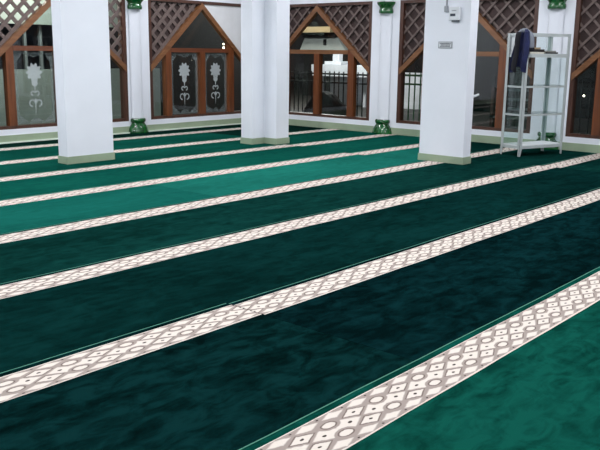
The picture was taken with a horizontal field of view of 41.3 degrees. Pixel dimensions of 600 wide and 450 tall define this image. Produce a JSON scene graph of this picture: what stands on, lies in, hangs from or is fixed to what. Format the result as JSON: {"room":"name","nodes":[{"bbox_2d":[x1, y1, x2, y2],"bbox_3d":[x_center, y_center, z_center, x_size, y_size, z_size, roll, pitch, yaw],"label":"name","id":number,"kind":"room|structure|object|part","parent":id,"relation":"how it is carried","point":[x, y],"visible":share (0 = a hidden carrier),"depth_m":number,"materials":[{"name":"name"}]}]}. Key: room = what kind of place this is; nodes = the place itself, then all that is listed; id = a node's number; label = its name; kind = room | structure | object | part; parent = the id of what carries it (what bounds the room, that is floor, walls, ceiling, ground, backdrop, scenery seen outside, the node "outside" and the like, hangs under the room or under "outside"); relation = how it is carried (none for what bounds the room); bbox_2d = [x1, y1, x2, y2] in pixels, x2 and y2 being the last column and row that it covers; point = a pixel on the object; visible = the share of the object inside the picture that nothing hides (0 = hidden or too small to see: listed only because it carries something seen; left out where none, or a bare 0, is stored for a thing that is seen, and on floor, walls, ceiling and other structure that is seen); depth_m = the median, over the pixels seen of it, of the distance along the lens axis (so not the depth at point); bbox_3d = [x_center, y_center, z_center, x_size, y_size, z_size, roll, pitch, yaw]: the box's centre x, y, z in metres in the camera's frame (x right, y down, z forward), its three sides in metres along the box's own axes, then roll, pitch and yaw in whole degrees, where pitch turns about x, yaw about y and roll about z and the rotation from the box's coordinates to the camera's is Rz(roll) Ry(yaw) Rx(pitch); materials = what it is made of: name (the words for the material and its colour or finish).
{"room":"mosque","nodes":[
{"label":"mosque","id":0,"kind":"room"},
{"bbox_2d":[0,0,240,135],"bbox_3d":[-4.924,-2.639,10.390,0.160,3.312,12.908,11,16,40],"label":"wall","id":1,"kind":"structure","parent":0,"point":[144,27],"depth_m":13.02,"materials":[{"name":"white paint"}]},
{"bbox_2d":[0,0,128,129],"bbox_3d":[-3.636,-2.484,11.912,0.137,1.980,2.480,11,16,40],"label":"window","id":2,"kind":"structure","parent":1,"relation":"in","point":[119,58],"depth_m":11.50,"materials":[{"name":"brown wood"}]},
{"bbox_2d":[26,63,41,106],"bbox_3d":[-3.902,-2.009,11.705,0.003,0.733,0.267,11,16,40],"label":"flower","id":3,"kind":"object","parent":2,"relation":"on","point":[30,73],"depth_m":11.67,"materials":[{"name":"white glass"}]},
{"bbox_2d":[0,118,240,143],"bbox_3d":[-4.935,-1.055,10.611,0.012,0.124,12.736,11,16,40],"label":"baseboard","id":4,"kind":"structure","parent":1,"relation":"attached to","point":[21,137],"depth_m":13.34,"materials":[{"name":"green tile"}]},
{"bbox_2d":[126,0,148,133],"bbox_3d":[-2.600,-3.124,12.754,0.160,3.310,0.376,11,16,40],"label":"column","id":5,"kind":"structure","parent":1,"relation":"attached to","point":[138,125],"depth_m":12.90,"materials":[{"name":"white paint"}]},
{"bbox_2d":[148,0,240,119],"bbox_3d":[-1.753,-2.922,14.033,0.137,1.980,2.360,11,16,40],"label":"window","id":6,"kind":"structure","parent":1,"relation":"in","point":[168,20],"depth_m":13.74,"materials":[{"name":"brown wood"}]},
{"bbox_2d":[178,63,189,99],"bbox_3d":[-2.010,-2.450,13.838,0.003,0.733,0.267,11,16,40],"label":"flower","id":7,"kind":"object","parent":6,"relation":"on","point":[185,69],"depth_m":13.81,"materials":[{"name":"grey glass"}]},
{"bbox_2d":[210,63,220,99],"bbox_3d":[-1.528,-2.562,14.381,0.003,0.733,0.267,11,16,40],"label":"flower","id":8,"kind":"object","parent":6,"relation":"on","point":[216,70],"depth_m":14.35,"materials":[{"name":"grey glass"}]},
{"bbox_3d":[-1.360,-3.437,14.352,0.020,1.000,1.085,11,16,40],"label":"white panel","id":9,"kind":"part","parent":6,"relation":"part of","materials":[{"name":"paint"}]},
{"bbox_2d":[289,0,599,144],"bbox_3d":[3.946,-2.689,11.132,12.268,3.312,0.160,11,16,40],"label":"wall","id":10,"kind":"structure","parent":0,"point":[569,12],"depth_m":12.37,"materials":[{"name":"white paint"}]},
{"bbox_2d":[289,1,372,120],"bbox_3d":[0.328,-2.945,14.257,2.400,1.980,0.137,11,16,40],"label":"window","id":11,"kind":"structure","parent":10,"relation":"in","point":[351,22],"depth_m":13.84,"materials":[{"name":"brown wood"}]},
{"bbox_2d":[372,0,394,133],"bbox_3d":[1.368,-3.148,13.091,0.376,3.310,0.160,11,16,40],"label":"column","id":12,"kind":"structure","parent":10,"relation":"attached to","point":[382,126],"depth_m":13.24,"materials":[{"name":"white paint"}]},
{"bbox_2d":[289,119,599,152],"bbox_3d":[3.870,-1.119,11.407,12.268,0.124,0.012,11,16,40],"label":"baseboard","id":13,"kind":"structure","parent":10,"relation":"attached to","point":[579,147],"depth_m":13.10,"materials":[{"name":"green tile"}]},
{"bbox_2d":[396,0,539,133],"bbox_3d":[2.553,-2.507,12.374,2.385,1.980,0.137,11,16,40],"label":"window","id":14,"kind":"structure","parent":10,"relation":"in","point":[500,18],"depth_m":12.00,"materials":[{"name":"brown wood"}]},
{"bbox_2d":[535,0,566,149],"bbox_3d":[3.568,-2.715,11.229,0.376,3.310,0.160,11,16,40],"label":"column","id":15,"kind":"structure","parent":10,"relation":"attached to","point":[556,8],"depth_m":11.34,"materials":[{"name":"white paint"}]},
{"bbox_2d":[565,0,599,138],"bbox_3d":[4.766,-2.071,10.500,2.400,1.980,0.137,11,16,40],"label":"window","id":16,"kind":"structure","parent":10,"relation":"in","point":[586,38],"depth_m":11.10,"materials":[{"name":"brown wood"}]},
{"bbox_3d":[-0.308,-0.036,6.724,12.268,0.100,12.748,11,16,40],"label":"floor","id":17,"kind":"structure","parent":0,"visible":0},
{"bbox_2d":[51,0,114,164],"bbox_3d":[-2.584,-2.389,9.378,0.205,3.312,0.675,11,16,40],"label":"column","id":18,"kind":"structure","parent":17,"relation":"on","point":[80,28],"depth_m":9.42,"materials":[{"name":"white paint"}]},
{"bbox_3d":[-2.604,-0.820,9.720,0.205,0.100,0.675,11,16,40],"label":"skirting","id":19,"kind":"part","parent":18,"relation":"part of","materials":[{"name":"green tile"}]},
{"bbox_2d":[0,181,216,233],"bbox_3d":[-3.424,0.154,5.403,1.257,0.014,6.647,11,16,40],"label":"carpet","id":20,"kind":"object","parent":17,"relation":"on","point":[34,211],"visible":0.98,"depth_m":7.06,"materials":[{"name":"green carpet"}]},
{"bbox_2d":[0,131,240,160],"bbox_3d":[-4.810,-0.683,9.166,1.208,0.014,10.647,11,16,40],"label":"carpet","id":21,"kind":"object","parent":17,"relation":"on","point":[43,150],"visible":0.78,"depth_m":11.64,"materials":[{"name":"green carpet"}]},
{"bbox_2d":[0,124,240,147],"bbox_3d":[-4.743,-0.963,10.458,0.442,0.012,12.730,11,16,40],"label":"carpet","id":22,"kind":"object","parent":17,"relation":"on","point":[237,125],"visible":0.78,"depth_m":12.86,"materials":[{"name":"green carpet"}]},
{"bbox_2d":[0,144,352,199],"bbox_3d":[-3.123,-0.302,7.511,1.311,0.014,10.297,11,16,40],"label":"carpet","id":23,"kind":"object","parent":17,"relation":"on","point":[15,186],"visible":0.98,"depth_m":9.06,"materials":[{"name":"green carpet"}]},
{"bbox_2d":[0,128,374,176],"bbox_3d":[-3.219,-0.663,9.167,1.217,0.014,12.730,11,16,40],"label":"carpet","id":24,"kind":"object","parent":17,"relation":"on","point":[48,163],"visible":0.61,"depth_m":10.77,"materials":[{"name":"green carpet"}]},
{"bbox_2d":[0,185,377,283],"bbox_3d":[-2.195,0.262,4.978,1.188,0.014,7.597,11,16,40],"label":"carpet","id":25,"kind":"object","parent":17,"relation":"on","point":[27,253],"visible":0.98,"depth_m":6.11,"materials":[{"name":"green carpet"}]},
{"bbox_2d":[0,303,413,449],"bbox_3d":[-1.409,0.859,2.280,1.214,0.014,4.457,11,16,40],"label":"carpet","id":26,"kind":"object","parent":17,"relation":"on","point":[225,376],"visible":1,"depth_m":3.26,"materials":[{"name":"green carpet"}]},
{"bbox_2d":[199,125,326,135],"bbox_3d":[-0.633,-1.655,13.871,1.205,0.014,2.080,11,16,40],"label":"carpet","id":27,"kind":"object","parent":17,"relation":"on","point":[292,128],"visible":0.52,"depth_m":13.81,"materials":[{"name":"green carpet"}]},
{"bbox_2d":[240,0,289,144],"bbox_3d":[-0.502,-2.827,11.509,0.485,3.312,0.550,11,16,40],"label":"column","id":28,"kind":"structure","parent":17,"relation":"on","point":[265,24],"depth_m":11.55,"materials":[{"name":"white paint"}]},
{"bbox_3d":[-0.521,-1.258,11.850,0.485,0.100,0.550,11,16,40],"label":"skirting","id":29,"kind":"part","parent":28,"relation":"part of","materials":[{"name":"green tile"}]},
{"bbox_2d":[135,153,418,196],"bbox_3d":[-0.094,-0.621,9.154,1.259,0.014,3.497,11,16,40],"label":"carpet","id":30,"kind":"object","parent":17,"relation":"on","point":[222,182],"visible":0.98,"depth_m":8.88,"materials":[{"name":"green carpet"}]},
{"bbox_2d":[0,165,599,372],"bbox_3d":[-0.204,0.189,5.428,1.237,0.014,10.897,11,16,40],"label":"carpet","id":31,"kind":"object","parent":17,"relation":"on","point":[44,316],"visible":0.98,"depth_m":5.11,"materials":[{"name":"green carpet"}]},
{"bbox_2d":[289,134,419,151],"bbox_3d":[1.083,-1.268,12.192,1.242,0.014,2.430,11,16,40],"label":"carpet","id":32,"kind":"object","parent":17,"relation":"on","point":[377,141],"visible":0.94,"depth_m":12.03,"materials":[{"name":"green carpet"}]},
{"bbox_2d":[350,145,472,161],"bbox_3d":[1.530,-0.985,10.918,1.162,0.014,1.347,11,16,40],"label":"carpet","id":33,"kind":"object","parent":17,"relation":"on","point":[403,152],"visible":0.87,"depth_m":10.88,"materials":[{"name":"green carpet"}]},
{"bbox_2d":[229,187,599,360],"bbox_3d":[2.774,-0.112,6.980,1.201,0.014,8.270,11,16,40],"label":"carpet","id":34,"kind":"object","parent":17,"relation":"on","point":[412,302],"visible":1,"depth_m":4.74,"materials":[{"name":"green carpet"}]},
{"bbox_2d":[239,267,599,449],"bbox_3d":[2.212,0.406,4.569,1.205,0.014,12.730,11,16,40],"label":"carpet","id":35,"kind":"object","parent":17,"relation":"on","point":[528,378],"visible":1,"depth_m":3.19,"materials":[{"name":"carpet"}]},
{"bbox_2d":[287,147,592,199],"bbox_3d":[2.002,-0.707,9.666,1.242,0.014,5.130,11,16,40],"label":"carpet","id":36,"kind":"object","parent":17,"relation":"on","point":[382,183],"visible":0.8,"depth_m":9.04,"materials":[{"name":"green carpet"}]},
{"bbox_2d":[500,33,570,156],"bbox_3d":[3.194,-1.770,10.800,0.813,1.610,0.353,-6,14,-30],"label":"shelving rack","id":37,"kind":"object","parent":36,"relation":"on","point":[542,143],"visible":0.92,"depth_m":10.74,"materials":[{"name":"grey metal"}]},
{"bbox_3d":[2.786,-1.810,10.727,0.046,1.510,0.046,-6,14,-30],"label":"post","id":38,"kind":"part","parent":37,"relation":"part of","materials":[{"name":"grey metal"}]},
{"bbox_3d":[2.848,-1.060,10.750,0.012,0.035,0.323,-6,14,-30],"label":"rail","id":39,"kind":"part","parent":37,"relation":"part of","materials":[{"name":"grey metal"}]},
{"bbox_3d":[2.873,-2.374,10.469,0.005,0.225,0.329,-6,14,-30],"label":"panel","id":40,"kind":"part","parent":37,"relation":"part of","materials":[{"name":"white metal"}]},
{"bbox_2d":[509,28,534,72],"bbox_3d":[2.897,-2.279,10.391,0.200,0.573,0.312,-6,14,-30],"label":"jacket","id":41,"kind":"object","parent":37,"relation":"hanging from","point":[524,38],"visible":1,"depth_m":10.31,"materials":[{"name":"blue fabric"}]},
{"bbox_3d":[2.859,-2.265,10.388,0.068,0.545,0.282,-6,14,-30],"label":"panel","id":42,"kind":"part","parent":41,"relation":"part of","materials":[{"name":"blue fabric"}]},
{"bbox_3d":[2.942,-1.752,10.469,0.046,1.510,0.046,-6,14,-30],"label":"post","id":43,"kind":"part","parent":37,"relation":"part of","materials":[{"name":"grey metal"}]},
{"bbox_2d":[503,141,559,145],"bbox_3d":[3.186,-1.122,10.941,0.783,0.012,0.323,-6,14,-30],"label":"shelf","id":44,"kind":"object","parent":37,"relation":"attached to","point":[530,143],"depth_m":10.87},
{"bbox_2d":[507,111,559,113],"bbox_3d":[3.191,-1.534,10.851,0.781,0.006,0.321,-6,14,-30],"label":"glass shelf","id":45,"kind":"object","parent":37,"relation":"attached to","point":[521,112],"depth_m":10.80,"materials":[{"name":"clear glass"}]},
{"bbox_2d":[529,52,543,53],"bbox_3d":[3.075,-2.288,10.563,0.270,0.022,0.190,-7,15,-33],"label":"book","id":46,"kind":"object","parent":37,"relation":"on","point":[529,52],"visible":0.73,"depth_m":10.48,"materials":[{"name":"paper"}]},
{"bbox_2d":[529,49,544,51],"bbox_3d":[3.103,-2.318,10.568,0.220,0.034,0.180,-7,15,-32],"label":"book","id":47,"kind":"object","parent":46,"relation":"on","point":[536,50],"visible":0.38,"depth_m":10.50,"materials":[{"name":"paper"}]},
{"bbox_2d":[509,53,566,54],"bbox_3d":[3.201,-2.294,10.686,0.783,0.013,0.323,-6,14,-30],"label":"shelf","id":48,"kind":"object","parent":37,"relation":"attached to","point":[509,53],"depth_m":10.57,"materials":[{"name":"grey metal"}]},
{"bbox_2d":[514,84,562,85],"bbox_3d":[3.196,-1.896,10.772,0.781,0.006,0.321,-6,14,-30],"label":"glass shelf","id":49,"kind":"object","parent":37,"relation":"attached to","point":[515,84],"depth_m":10.76,"materials":[{"name":"clear glass"}]},
{"bbox_3d":[3.271,-1.066,10.805,0.797,0.035,0.012,-6,14,-30],"label":"rail","id":50,"kind":"part","parent":37,"relation":"part of","materials":[{"name":"grey metal"}]},
{"bbox_3d":[3.276,-1.486,10.713,0.797,0.025,0.012,-6,14,-30],"label":"rail","id":51,"kind":"part","parent":37,"relation":"part of","materials":[{"name":"grey metal"}]},
{"bbox_3d":[3.281,-1.848,10.634,0.797,0.025,0.012,-6,14,-30],"label":"rail","id":52,"kind":"part","parent":37,"relation":"part of","materials":[{"name":"grey metal"}]},
{"bbox_3d":[3.447,-1.885,11.109,0.046,1.510,0.046,-6,14,-30],"label":"post","id":53,"kind":"part","parent":37,"relation":"part of","materials":[{"name":"grey metal"}]},
{"bbox_3d":[3.286,-2.239,10.549,0.797,0.035,0.012,-6,14,-30],"label":"rail","id":54,"kind":"part","parent":37,"relation":"part of","materials":[{"name":"grey metal"}]},
{"bbox_3d":[3.289,-2.507,10.491,0.797,0.035,0.012,-6,14,-30],"label":"rail","id":55,"kind":"part","parent":37,"relation":"part of","materials":[{"name":"grey metal"}]},
{"bbox_3d":[3.603,-1.827,10.851,0.046,1.510,0.046,-6,14,-30],"label":"post","id":56,"kind":"part","parent":37,"relation":"part of","materials":[{"name":"grey metal"}]},
{"bbox_2d":[418,0,478,164],"bbox_3d":[1.847,-2.414,9.747,0.655,3.312,0.200,11,16,40],"label":"column","id":57,"kind":"structure","parent":17,"relation":"on","point":[448,77],"depth_m":9.80,"materials":[{"name":"white paint"}]},
{"bbox_3d":[1.827,-0.845,10.088,0.655,0.100,0.200,11,16,40],"label":"skirting","id":58,"kind":"part","parent":57,"relation":"part of","materials":[{"name":"green tile"}]},
{"bbox_2d":[438,41,452,47],"bbox_3d":[1.776,-2.202,9.724,0.196,0.082,0.011,11,16,40],"label":"name plate","id":59,"kind":"object","parent":57,"relation":"attached to","point":[441,44],"visible":1,"depth_m":9.72,"materials":[{"name":"white plastic"}]},
{"bbox_2d":[444,0,447,11],"bbox_3d":[1.780,-3.299,9.482,0.044,1.468,0.028,11,16,40],"label":"cable conduit","id":60,"kind":"object","parent":57,"relation":"attached to","point":[446,6],"visible":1,"depth_m":9.62,"materials":[{"name":"white plastic"}]},
{"bbox_2d":[449,7,460,21],"bbox_3d":[1.861,-2.529,9.552,0.144,0.173,0.054,11,16,40],"label":"meter box","id":61,"kind":"object","parent":57,"relation":"attached to","point":[454,12],"visible":1,"depth_m":9.53,"materials":[{"name":"white plastic"}]},
{"bbox_2d":[404,142,500,151],"bbox_3d":[2.379,-1.182,11.871,1.158,0.014,1.230,11,16,40],"label":"carpet","id":62,"kind":"object","parent":17,"relation":"on","point":[475,146],"visible":0.38,"depth_m":11.78,"materials":[{"name":"green carpet"}]},
{"bbox_2d":[540,153,599,171],"bbox_3d":[3.991,-0.780,10.118,1.179,0.014,1.830,11,16,40],"label":"carpet","id":63,"kind":"object","parent":17,"relation":"on","point":[590,162],"visible":1,"depth_m":10.03,"materials":[{"name":"green carpet"}]},
{"label":"outside","id":64,"kind":"structure","parent":0,"visible":0},
{"bbox_2d":[290,77,591,133],"bbox_3d":[7.752,-4.289,26.939,36.000,0.100,28.692,11,16,40],"label":"floor","id":65,"kind":"structure","parent":64,"point":[479,118],"depth_m":18.27,"materials":[{"name":"tile"}]},
{"bbox_2d":[155,12,240,115],"bbox_3d":[-2.333,-4.323,17.680,0.200,3.660,3.600,11,16,40],"label":"window glass","id":66,"kind":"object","parent":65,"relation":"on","point":[200,33],"depth_m":17.73,"materials":[{"name":"glass"}]},
{"bbox_2d":[303,91,346,115],"bbox_3d":[0.553,-2.383,16.062,1.000,0.630,0.700,11,16,40],"label":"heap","id":67,"kind":"object","parent":65,"relation":"on","point":[331,104],"visible":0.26,"depth_m":15.84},
{"bbox_2d":[290,70,367,116],"bbox_3d":[0.368,-2.827,17.217,3.714,1.000,0.040,11,16,40],"label":"railing","id":68,"kind":"object","parent":65,"relation":"on","point":[294,72],"visible":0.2,"depth_m":16.96,"materials":[{"name":"black metal"}]},
{"bbox_2d":[300,26,360,95],"bbox_3d":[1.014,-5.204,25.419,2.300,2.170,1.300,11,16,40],"label":"house","id":69,"kind":"structure","parent":65,"relation":"on","point":[315,38],"depth_m":25.32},
{"bbox_2d":[311,54,367,106],"bbox_3d":[1.198,-3.884,21.131,1.850,1.420,0.600,11,16,40],"label":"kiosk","id":70,"kind":"object","parent":65,"relation":"on","point":[337,65],"visible":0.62,"depth_m":20.95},
{"bbox_3d":[1.712,-3.469,20.762,0.080,0.780,0.100,11,16,40],"label":"post","id":71,"kind":"part","parent":70,"relation":"part of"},
{"bbox_2d":[330,72,421,109],"bbox_3d":[2.316,-3.555,20.884,3.850,0.910,0.200,11,16,40],"label":"wall","id":72,"kind":"structure","parent":65,"relation":"on","point":[417,88],"depth_m":20.51,"materials":[{"name":"white paint"}]},
{"bbox_2d":[405,72,421,120],"bbox_3d":[2.146,-2.276,14.671,1.614,1.050,0.040,11,16,40],"label":"railing","id":73,"kind":"object","parent":65,"relation":"on","point":[409,74],"visible":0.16,"depth_m":14.67,"materials":[{"name":"black metal"}]},
{"bbox_2d":[489,87,528,126],"bbox_3d":[3.675,-1.823,13.150,1.100,0.850,0.220,11,16,40],"label":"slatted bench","id":74,"kind":"object","parent":65,"relation":"on","point":[493,90],"visible":0.31,"depth_m":13.32,"materials":[{"name":"brown wood"}]},
{"bbox_3d":[3.298,-1.897,13.470,0.060,0.850,0.220,11,16,40],"label":"leg","id":75,"kind":"part","parent":74,"relation":"part of","materials":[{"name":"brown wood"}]},
{"bbox_2d":[473,21,596,118],"bbox_3d":[8.857,-3.685,15.865,12.000,3.460,0.200,11,16,40],"label":"wall","id":76,"kind":"structure","parent":65,"relation":"on","point":[485,66],"depth_m":19.35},
{"bbox_2d":[492,75,595,133],"bbox_3d":[5.102,-1.958,13.466,4.111,1.015,0.040,11,16,40],"label":"railing","id":77,"kind":"object","parent":65,"relation":"on","point":[495,76],"visible":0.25,"depth_m":13.71,"materials":[{"name":"black metal"}]},
{"bbox_3d":[-14.340,-1.873,14.575,19.172,0.100,19.308,11,16,40],"label":"floor","id":78,"kind":"structure","parent":0,"visible":0},
{"bbox_2d":[0,23,52,69],"bbox_3d":[-7.682,-3.823,13.669,0.200,4.260,9.300,11,16,40],"label":"wall","id":79,"kind":"structure","parent":78,"relation":"on","point":[31,33],"depth_m":16.21,"materials":[{"name":"black"}]},
{"bbox_2d":[0,68,160,125],"bbox_3d":[-5.132,-2.111,13.519,0.150,1.040,6.900,11,16,40],"label":"wall","id":80,"kind":"structure","parent":78,"relation":"on","point":[26,114],"depth_m":14.03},
{"bbox_2d":[22,32,27,68],"bbox_3d":[-4.732,-3.633,13.574,0.050,1.919,0.050,11,16,40],"label":"post","id":81,"kind":"object","parent":80,"relation":"on","point":[24,41],"visible":0.56,"depth_m":13.70,"materials":[{"name":"white paint"}]},
{"bbox_2d":[0,0,117,27],"bbox_3d":[-5.221,-3.852,12.765,0.140,1.160,6.200,11,16,40],"label":"beam","id":82,"kind":"structure","parent":81,"relation":"attached to","point":[46,17],"depth_m":13.61,"materials":[{"name":"white paint"}]},
{"bbox_2d":[37,25,43,68],"bbox_3d":[-4.536,-3.679,13.796,0.050,1.919,0.050,11,16,40],"label":"post","id":83,"kind":"object","parent":80,"relation":"on","point":[39,29],"visible":0.56,"depth_m":13.89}
]}

